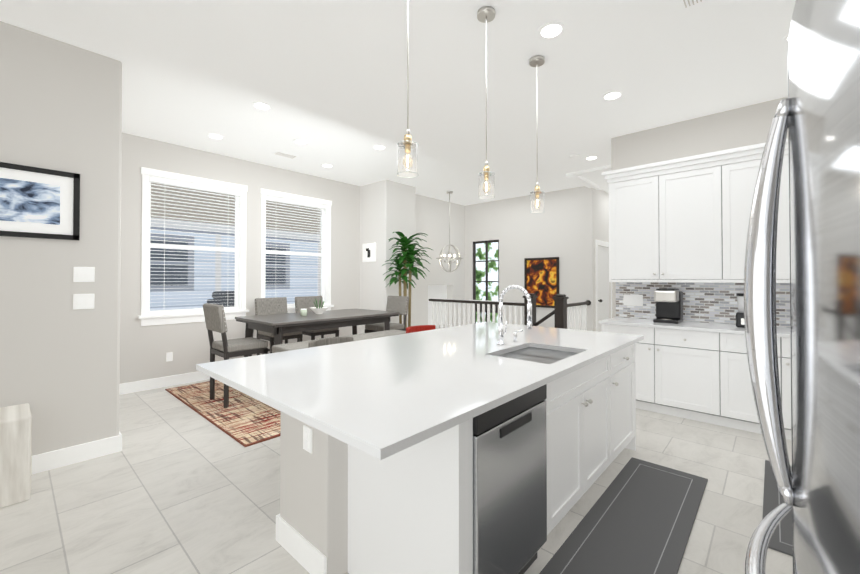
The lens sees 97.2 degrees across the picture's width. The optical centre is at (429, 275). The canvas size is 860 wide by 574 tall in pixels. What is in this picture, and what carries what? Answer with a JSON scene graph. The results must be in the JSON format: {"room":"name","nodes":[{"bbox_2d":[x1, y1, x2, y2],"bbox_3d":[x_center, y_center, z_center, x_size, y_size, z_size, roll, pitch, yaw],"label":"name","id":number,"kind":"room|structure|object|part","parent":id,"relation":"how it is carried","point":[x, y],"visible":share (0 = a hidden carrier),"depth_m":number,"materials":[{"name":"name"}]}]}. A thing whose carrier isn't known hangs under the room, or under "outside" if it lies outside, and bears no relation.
{"room":"dining room and kitchen","nodes":[
{"label":"dining room and kitchen","id":0,"kind":"room"},
{"bbox_2d":[0,21,121,455],"bbox_3d":[-3.966,-0.167,3.020,2.150,3.145,2.030,-1,-1,42],"label":"wall","id":1,"kind":"structure","parent":0,"point":[60,105],"depth_m":2.80,"materials":[{"name":"grey paint"}]},
{"bbox_2d":[0,162,79,239],"bbox_3d":[-2.891,-0.519,2.590,0.024,0.500,0.730,-1,-1,42],"label":"picture","id":2,"kind":"object","parent":1,"relation":"attached to","point":[35,202],"visible":0.96,"depth_m":2.70,"materials":[{"name":"black"}]},
{"bbox_2d":[31,435,118,474],"bbox_3d":[-3.121,1.333,2.326,0.015,0.130,1.860,-1,-1,42],"label":"baseboard","id":3,"kind":"structure","parent":1,"relation":"attached to","point":[47,461],"depth_m":2.82,"materials":[{"name":"white"}]},
{"bbox_2d":[73,294,93,309],"bbox_3d":[-2.631,0.196,2.880,0.009,0.115,0.120,-1,-1,42],"label":"light switch","id":4,"kind":"object","parent":1,"relation":"attached to","point":[80,301],"depth_m":2.88,"materials":[{"name":"white plastic"}]},
{"bbox_2d":[73,267,94,281],"bbox_3d":[-2.631,-0.009,2.882,0.009,0.114,0.120,-1,-1,42],"label":"light switch","id":5,"kind":"object","parent":1,"relation":"attached to","point":[83,274],"depth_m":2.88,"materials":[{"name":"white plastic"}]},
{"bbox_2d":[118,431,121,451],"bbox_3d":[-3.170,1.347,3.664,1.885,0.130,0.015,-1,-1,42],"label":"baseboard","id":6,"kind":"structure","parent":1,"relation":"attached to","point":[120,435],"depth_m":3.03,"materials":[{"name":"white"}]},
{"bbox_2d":[120,132,359,383],"bbox_3d":[-2.605,-0.136,5.936,0.250,3.145,4.120,-1,-1,42],"label":"wall","id":7,"kind":"structure","parent":0,"point":[144,350],"depth_m":5.18,"materials":[{"name":"grey paint"}]},
{"bbox_2d":[119,371,209,394],"bbox_3d":[-2.607,1.369,5.720,0.015,0.130,3.820,-1,-1,42],"label":"baseboard","id":8,"kind":"structure","parent":7,"relation":"attached to","point":[131,387],"depth_m":4.82,"materials":[{"name":"white"}]},
{"bbox_2d":[166,352,172,361],"bbox_3d":[-3.365,1.048,4.892,0.008,0.115,0.070,-1,-1,42],"label":"outlet","id":9,"kind":"object","parent":7,"relation":"attached to","point":[169,356],"visible":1,"depth_m":4.89,"materials":[{"name":"white plastic"}]},
{"bbox_2d":[138,167,333,325],"bbox_3d":[-2.683,-0.348,5.703,0.190,1.965,2.759,-1,-1,42],"label":"window","id":10,"kind":"structure","parent":7,"relation":"in","point":[146,318],"depth_m":5.55,"materials":[{"name":"white wood"}]},
{"bbox_3d":[-3.225,-0.376,5.217,0.040,1.726,1.103,-1,-1,42],"label":"window sash","id":11,"kind":"part","parent":10,"relation":"part of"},
{"bbox_2d":[148,177,239,313],"bbox_3d":[-3.179,-0.380,5.175,0.065,1.720,1.097,-1,-1,42],"label":"window blinds","id":12,"kind":"object","parent":10,"relation":"attached to","point":[188,185],"visible":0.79,"depth_m":5.12,"materials":[{"name":"white plastic"}]},
{"bbox_3d":[-2.244,-0.365,6.299,0.040,1.726,1.078,-1,-1,42],"label":"window sash","id":13,"kind":"part","parent":10,"relation":"part of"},
{"bbox_2d":[265,196,325,305],"bbox_3d":[-2.198,-0.368,6.257,0.065,1.720,1.072,-1,-1,42],"label":"window blinds","id":14,"kind":"object","parent":10,"relation":"attached to","point":[286,201],"visible":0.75,"depth_m":6.22,"materials":[{"name":"white plastic"}]},
{"bbox_2d":[359,179,414,333],"bbox_3d":[-0.893,-0.122,7.267,1.000,3.145,0.750,-1,-1,42],"label":"wall","id":15,"kind":"structure","parent":0,"point":[387,208],"depth_m":6.88,"materials":[{"name":"white paint"}]},
{"bbox_2d":[363,243,375,261],"bbox_3d":[-1.117,-0.423,6.948,0.360,0.340,0.026,-1,-1,42],"label":"picture","id":16,"kind":"object","parent":15,"relation":"attached to","point":[369,252],"visible":0.98,"depth_m":6.92,"materials":[{"name":"white paper"}]},
{"bbox_2d":[0,379,792,573],"bbox_3d":[1.028,1.476,4.902,7.000,0.100,11.550,-1,-1,42],"label":"floor","id":17,"kind":"structure","parent":0,"point":[175,485],"depth_m":2.33,"materials":[{"name":"tile"}]},
{"bbox_2d":[0,403,31,507],"bbox_3d":[-2.770,1.139,2.350,0.404,0.520,0.404,-1,-1,42],"label":"side table","id":18,"kind":"object","parent":17,"relation":"on","point":[15,449],"visible":1,"depth_m":2.32,"materials":[{"name":"wood"}]},
{"bbox_2d":[165,380,280,446],"bbox_3d":[-1.383,1.421,5.042,2.410,0.010,3.050,-1,-1,42],"label":"dining rug","id":19,"kind":"object","parent":17,"relation":"on","point":[244,420],"visible":0.35,"depth_m":3.89,"materials":[{"name":"brown fabric"}]},
{"bbox_2d":[203,303,267,407],"bbox_3d":[-2.211,0.857,4.313,0.484,1.101,0.552,-1,-1,42],"label":"chair","id":20,"kind":"object","parent":19,"relation":"on","point":[215,321],"visible":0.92,"depth_m":4.16,"materials":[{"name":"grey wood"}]},
{"bbox_2d":[255,297,302,354],"bbox_3d":[-2.186,0.869,5.466,0.552,1.101,0.484,-1,-1,42],"label":"chair","id":21,"kind":"object","parent":19,"relation":"on","point":[268,306],"depth_m":5.48,"materials":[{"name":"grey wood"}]},
{"bbox_2d":[295,296,338,341],"bbox_3d":[-1.770,0.874,5.925,0.552,1.101,0.484,-1,-1,42],"label":"chair","id":22,"kind":"object","parent":19,"relation":"on","point":[306,302],"depth_m":5.91,"materials":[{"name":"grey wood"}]},
{"bbox_2d":[235,309,399,356],"bbox_3d":[-1.463,0.970,5.174,1.050,0.884,1.900,-1,-1,42],"label":"dining table","id":23,"kind":"object","parent":19,"relation":"on","point":[278,325],"visible":0.73,"depth_m":4.78,"materials":[{"name":"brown wood"}]},
{"bbox_2d":[300,309,306,315],"bbox_3d":[-1.655,0.480,4.961,0.084,0.090,0.084,-1,-1,42],"label":"candle","id":24,"kind":"object","parent":23,"relation":"on","point":[303,312],"visible":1,"depth_m":4.93,"materials":[{"name":"grey wax"}]},
{"bbox_2d":[310,298,328,313],"bbox_3d":[-1.534,0.423,5.243,0.250,0.211,0.250,-1,-1,42],"label":"potted plant","id":25,"kind":"object","parent":23,"relation":"on","point":[319,310],"visible":1,"depth_m":5.20,"materials":[{"name":"white ceramic"}]},
{"bbox_2d":[272,329,405,352],"bbox_3d":[-0.959,1.078,4.560,0.380,0.663,1.770,-1,-1,42],"label":"bench","id":26,"kind":"object","parent":19,"relation":"on","point":[299,345],"visible":0.23,"depth_m":4.50,"materials":[{"name":"grey fabric"}]},
{"bbox_2d":[365,296,408,332],"bbox_3d":[-0.683,0.875,6.028,0.484,1.101,0.552,-1,-1,42],"label":"chair","id":27,"kind":"object","parent":19,"relation":"on","point":[400,304],"visible":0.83,"depth_m":6.04,"materials":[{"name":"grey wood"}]},
{"bbox_2d":[308,336,353,347],"bbox_3d":[-0.729,0.964,3.037,0.447,0.887,0.425,-1,-1,42],"label":"counter stool","id":28,"kind":"object","parent":17,"relation":"on","point":[326,341],"visible":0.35,"depth_m":3.18,"materials":[{"name":"grey fabric"}]},
{"bbox_2d":[382,231,431,328],"bbox_3d":[-0.363,0.352,6.422,0.709,2.178,0.831,-1,-1,42],"label":"dracaena plant","id":29,"kind":"object","parent":17,"relation":"on","point":[405,260],"visible":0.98,"depth_m":6.42,"materials":[{"name":"green plant"}]},
{"bbox_2d":[406,325,435,332],"bbox_3d":[-0.011,0.973,3.858,0.447,0.887,0.425,-1,-1,42],"label":"counter stool","id":30,"kind":"object","parent":17,"relation":"on","point":[412,329],"visible":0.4,"depth_m":4.02,"materials":[{"name":"red fabric"}]},
{"bbox_2d":[276,337,643,573],"bbox_3d":[0.437,0.958,2.517,1.164,0.885,2.444,-1,-1,42],"label":"kitchen island","id":31,"kind":"object","parent":17,"relation":"on","point":[487,448],"depth_m":1.71,"materials":[{"name":"white wood"}]},
{"bbox_2d":[196,337,571,460],"bbox_3d":[-0.269,0.540,2.014,1.530,0.120,1.284,-1,-1,42],"label":"island countertop","id":32,"kind":"structure","parent":31,"relation":"on","point":[381,397],"depth_m":1.67,"materials":[{"name":"white stone"}]},
{"bbox_2d":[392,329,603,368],"bbox_3d":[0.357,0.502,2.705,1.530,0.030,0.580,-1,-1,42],"label":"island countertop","id":33,"kind":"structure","parent":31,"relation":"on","point":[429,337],"depth_m":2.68,"materials":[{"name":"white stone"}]},
{"bbox_2d":[496,285,535,344],"bbox_3d":[0.595,0.283,2.620,0.269,0.406,0.111,-1,-1,42],"label":"faucet","id":34,"kind":"object","parent":33,"relation":"on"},
{"bbox_2d":[512,329,523,340],"bbox_3d":[0.653,0.442,2.803,0.076,0.092,0.028,-1,-1,42],"label":"soap dispenser","id":35,"kind":"object","parent":33,"relation":"on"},
{"bbox_2d":[492,345,583,364],"bbox_3d":[0.687,0.610,2.405,0.436,0.215,0.596,-1,-1,42],"label":"sink","id":36,"kind":"object","parent":33,"relation":"in","point":[545,353],"depth_m":2.51,"materials":[{"name":"silver metal"}]},
{"bbox_2d":[429,293,590,330],"bbox_3d":[1.483,0.886,7.534,2.983,1.135,1.343,-1,-1,42],"label":"guard","id":37,"kind":"object","parent":17,"relation":"on","point":[570,315],"visible":0.44,"depth_m":6.79,"materials":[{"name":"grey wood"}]},
{"bbox_2d":[539,457,707,573],"bbox_3d":[1.139,1.389,2.102,0.475,0.012,1.750,-1,-1,42],"label":"area rug","id":38,"kind":"object","parent":17,"relation":"on","point":[639,517],"visible":0.96,"depth_m":2.09,"materials":[{"name":"grey fabric"}]},
{"bbox_2d":[601,326,730,427],"bbox_3d":[2.519,0.974,4.058,1.110,0.885,0.596,-1,-1,42],"label":"base cabinet","id":39,"kind":"object","parent":17,"relation":"on","point":[686,374],"depth_m":3.71,"materials":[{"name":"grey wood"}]},
{"bbox_2d":[599,318,789,337],"bbox_3d":[2.915,0.513,3.684,2.244,0.030,0.626,-1,-1,42],"label":"countertop","id":40,"kind":"structure","parent":39,"relation":"on","point":[707,327],"depth_m":3.79,"materials":[{"name":"white stone"}]},
{"bbox_2d":[653,288,682,323],"bbox_3d":[2.576,0.321,4.098,0.230,0.360,0.320,-1,-1,42],"label":"coffee maker","id":41,"kind":"object","parent":40,"relation":"on","point":[669,305],"visible":1,"depth_m":4.03,"materials":[{"name":"black plastic"}]},
{"bbox_2d":[736,293,744,327],"bbox_3d":[3.084,0.286,3.654,0.200,0.420,0.226,-1,-1,42],"label":"food processor","id":42,"kind":"object","parent":40,"relation":"on","point":[740,323],"visible":0.25,"depth_m":3.62,"materials":[{"name":"black plastic"}]},
{"bbox_2d":[731,334,761,433],"bbox_3d":[3.039,0.969,3.588,0.546,0.885,0.594,-1,-1,42],"label":"base cabinet","id":43,"kind":"object","parent":17,"relation":"on","point":[744,416],"depth_m":3.42,"materials":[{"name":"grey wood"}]},
{"bbox_2d":[762,460,793,555],"bbox_3d":[2.288,1.391,2.261,0.445,0.012,1.230,-1,-1,42],"label":"area rug","id":44,"kind":"object","parent":17,"relation":"on","point":[781,540],"visible":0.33,"depth_m":2.19,"materials":[{"name":"grey fabric"}]},
{"bbox_2d":[777,338,790,439],"bbox_3d":[3.392,0.966,3.268,0.664,0.885,0.594,-1,-1,42],"label":"base cabinet","id":45,"kind":"object","parent":17,"relation":"on","point":[783,344],"depth_m":3.21,"materials":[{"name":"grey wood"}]},
{"bbox_2d":[744,0,859,573],"bbox_3d":[0.860,0.487,0.374,0.844,1.780,0.900,-1,-1,42],"label":"refrigerator","id":46,"kind":"object","parent":17,"relation":"on","point":[817,116],"visible":1,"depth_m":0.44,"materials":[{"name":"grey metal"}]},
{"bbox_2d":[0,0,795,205],"bbox_3d":[1.028,-1.769,4.936,7.000,0.100,11.550,-1,-1,42],"label":"ceiling","id":47,"kind":"structure","parent":0,"point":[326,80],"depth_m":3.29,"materials":[{"name":"white paint"}]},
{"bbox_2d":[207,133,223,139],"bbox_3d":[-2.645,-1.718,4.677,0.189,0.007,0.189,0,-1,33],"label":"recessed light","id":48,"kind":"object","parent":47,"relation":"in","point":[215,136],"depth_m":4.67,"materials":[{"name":"white"}]},
{"bbox_2d":[252,102,271,110],"bbox_3d":[-1.712,-1.727,3.859,0.189,0.007,0.189,0,-1,36],"label":"recessed light","id":49,"kind":"object","parent":47,"relation":"in","point":[258,105],"depth_m":3.86,"materials":[{"name":"white"}]},
{"bbox_2d":[272,151,298,158],"bbox_3d":[-2.047,-1.709,5.370,0.160,0.010,0.320,-1,-1,42],"label":"ceiling vent","id":50,"kind":"object","parent":47,"relation":"in","point":[279,153],"depth_m":5.35,"materials":[{"name":"white metal"}]},
{"bbox_2d":[321,164,333,167],"bbox_3d":[-1.595,-1.705,5.883,0.189,0.007,0.189,0,-1,36],"label":"recessed light","id":51,"kind":"object","parent":47,"relation":"in","point":[323,165],"depth_m":5.86,"materials":[{"name":"white"}]},
{"bbox_2d":[372,145,386,149],"bbox_3d":[-0.676,-1.714,5.064,0.189,0.007,0.189,0,-1,36],"label":"recessed light","id":52,"kind":"object","parent":47,"relation":"in","point":[378,147],"depth_m":5.06,"materials":[{"name":"white"}]},
{"bbox_2d":[397,0,418,177],"bbox_3d":[-0.115,-1.135,1.966,0.120,1.230,0.120,-1,-1,42],"label":"pendant light","id":53,"kind":"object","parent":47,"relation":"hanging from","point":[407,142],"visible":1,"depth_m":1.96,"materials":[{"name":"clear glass"}]},
{"bbox_2d":[436,191,462,271],"bbox_3d":[0.396,-0.878,7.625,0.558,1.623,0.558,-1,-1,42],"label":"globe chandelier","id":54,"kind":"object","parent":47,"relation":"hanging from","point":[449,257],"visible":1,"depth_m":7.61,"materials":[{"name":"silver metal"}]},
{"bbox_2d":[477,6,494,199],"bbox_3d":[0.372,-1.129,2.504,0.120,1.230,0.120,-1,-1,42],"label":"pendant light","id":55,"kind":"object","parent":47,"relation":"hanging from","point":[486,14],"visible":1,"depth_m":2.50,"materials":[{"name":"clear glass"}]},
{"bbox_2d":[529,55,544,212],"bbox_3d":[0.860,-1.123,3.041,0.120,1.230,0.120,-1,-1,42],"label":"pendant light","id":56,"kind":"object","parent":47,"relation":"hanging from","point":[536,61],"visible":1,"depth_m":3.03,"materials":[{"name":"clear glass"}]},
{"bbox_2d":[538,21,564,39],"bbox_3d":[0.862,-1.739,2.690,0.189,0.007,0.189,0,-1,18],"label":"recessed light","id":57,"kind":"object","parent":47,"relation":"in","point":[551,30],"depth_m":2.68,"materials":[{"name":"white"}]},
{"bbox_2d":[585,156,598,159],"bbox_3d":[2.347,-1.709,5.504,0.189,0.007,0.189,0,-1,36],"label":"recessed light","id":58,"kind":"object","parent":47,"relation":"in","point":[589,157],"depth_m":5.48,"materials":[{"name":"white"}]},
{"bbox_2d":[575,165,610,176],"bbox_3d":[2.765,-1.683,5.958,0.900,0.050,0.140,-1,-1,42],"label":"trim","id":59,"kind":"structure","parent":47,"relation":"attached to","point":[605,168],"depth_m":6.05,"materials":[{"name":"white wood"}]},
{"bbox_2d":[602,91,622,100],"bbox_3d":[1.754,-1.729,3.643,0.189,0.007,0.189,0,-1,18],"label":"recessed light","id":60,"kind":"object","parent":47,"relation":"in","point":[613,95],"depth_m":3.63,"materials":[{"name":"white"}]},
{"bbox_2d":[680,0,707,9],"bbox_3d":[1.618,-1.742,2.317,0.160,0.010,0.300,-1,-1,42],"label":"ceiling vent","id":61,"kind":"object","parent":47,"relation":"in","point":[686,4],"depth_m":2.42,"materials":[{"name":"white metal"}]},
{"bbox_2d":[783,34,788,42],"bbox_3d":[2.677,-1.739,2.735,0.189,0.007,0.189,0,-1,36],"label":"recessed light","id":62,"kind":"object","parent":47,"relation":"in","point":[786,39],"depth_m":2.78,"materials":[{"name":"white"}]},
{"bbox_2d":[415,194,464,328],"bbox_3d":[0.051,0.690,8.427,0.330,4.745,2.250,-1,-1,42],"label":"wall","id":63,"kind":"structure","parent":0,"point":[432,223],"depth_m":8.40,"materials":[{"name":"white paint"}]},
{"bbox_2d":[465,186,595,330],"bbox_3d":[1.979,0.687,8.097,2.970,4.745,0.150,-1,-1,42],"label":"wall","id":64,"kind":"structure","parent":0,"point":[562,227],"depth_m":7.74,"materials":[{"name":"white paint"}]},
{"bbox_2d":[470,240,498,322],"bbox_3d":[1.283,0.251,8.681,0.880,2.110,0.105,-1,-1,42],"label":"window","id":65,"kind":"structure","parent":64,"relation":"in","point":[474,268],"depth_m":8.70,"materials":[{"name":"brown metal"}]},
{"bbox_2d":[524,257,558,307],"bbox_3d":[2.268,0.140,7.714,0.740,1.010,0.034,-1,-1,42],"label":"framed painting","id":66,"kind":"object","parent":64,"relation":"attached to","point":[541,278],"visible":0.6,"depth_m":7.69,"materials":[{"name":"black"}]},
{"bbox_2d":[595,189,610,317],"bbox_3d":[3.984,-0.112,8.211,0.140,3.145,2.700,-1,-1,42],"label":"wall","id":67,"kind":"structure","parent":0,"point":[601,215],"depth_m":7.49,"materials":[{"name":"white paint"}]},
{"bbox_2d":[566,172,600,189],"bbox_3d":[2.770,-1.675,6.783,0.140,0.050,1.370,-1,-1,42],"label":"trim","id":68,"kind":"structure","parent":67,"relation":"attached to","point":[577,177],"depth_m":6.64,"materials":[{"name":"white wood"}]},
{"bbox_2d":[595,240,611,331],"bbox_3d":[3.461,0.388,7.519,0.145,2.130,1.000,-1,-1,42],"label":"door","id":69,"kind":"structure","parent":67,"relation":"attached to","point":[602,278],"depth_m":7.49,"materials":[{"name":"white wood"}]},
{"bbox_2d":[607,158,730,281],"bbox_3d":[2.611,-0.542,4.173,1.113,1.170,0.326,-1,-1,42],"label":"upper cabinet","id":70,"kind":"object","parent":0,"relation":"attached to","point":[681,224],"depth_m":4.00,"materials":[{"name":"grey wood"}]},
{"bbox_2d":[611,96,787,317],"bbox_3d":[3.217,-0.157,3.947,2.450,3.145,0.150,-1,-1,42],"label":"wall","id":71,"kind":"structure","parent":0,"point":[738,127],"depth_m":4.14,"materials":[{"name":"grey paint"}]},
{"bbox_2d":[731,146,789,281],"bbox_3d":[3.388,-0.550,3.470,1.239,1.170,0.324,-1,-1,42],"label":"upper cabinet","id":72,"kind":"object","parent":0,"relation":"attached to","point":[745,168],"depth_m":3.60,"materials":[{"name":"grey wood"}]},
{"label":"outside","id":73,"kind":"structure","parent":0,"visible":0},
{"bbox_2d":[207,291,233,306],"bbox_3d":[-3.654,1.367,6.885,0.500,2.160,0.600,-1,-1,42],"label":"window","id":74,"kind":"structure","parent":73,"point":[224,298],"depth_m":6.66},
{"bbox_2d":[150,183,319,310],"bbox_3d":[-5.425,-0.061,8.572,3.630,7.050,13.600,-1,-1,42],"label":"neighbouring house","id":75,"kind":"structure","parent":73,"point":[221,265],"depth_m":7.64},
{"bbox_2d":[476,242,497,322],"bbox_3d":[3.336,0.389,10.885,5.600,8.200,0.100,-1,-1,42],"label":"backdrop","id":76,"kind":"structure","parent":73,"point":[492,271],"depth_m":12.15,"materials":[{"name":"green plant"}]}
]}

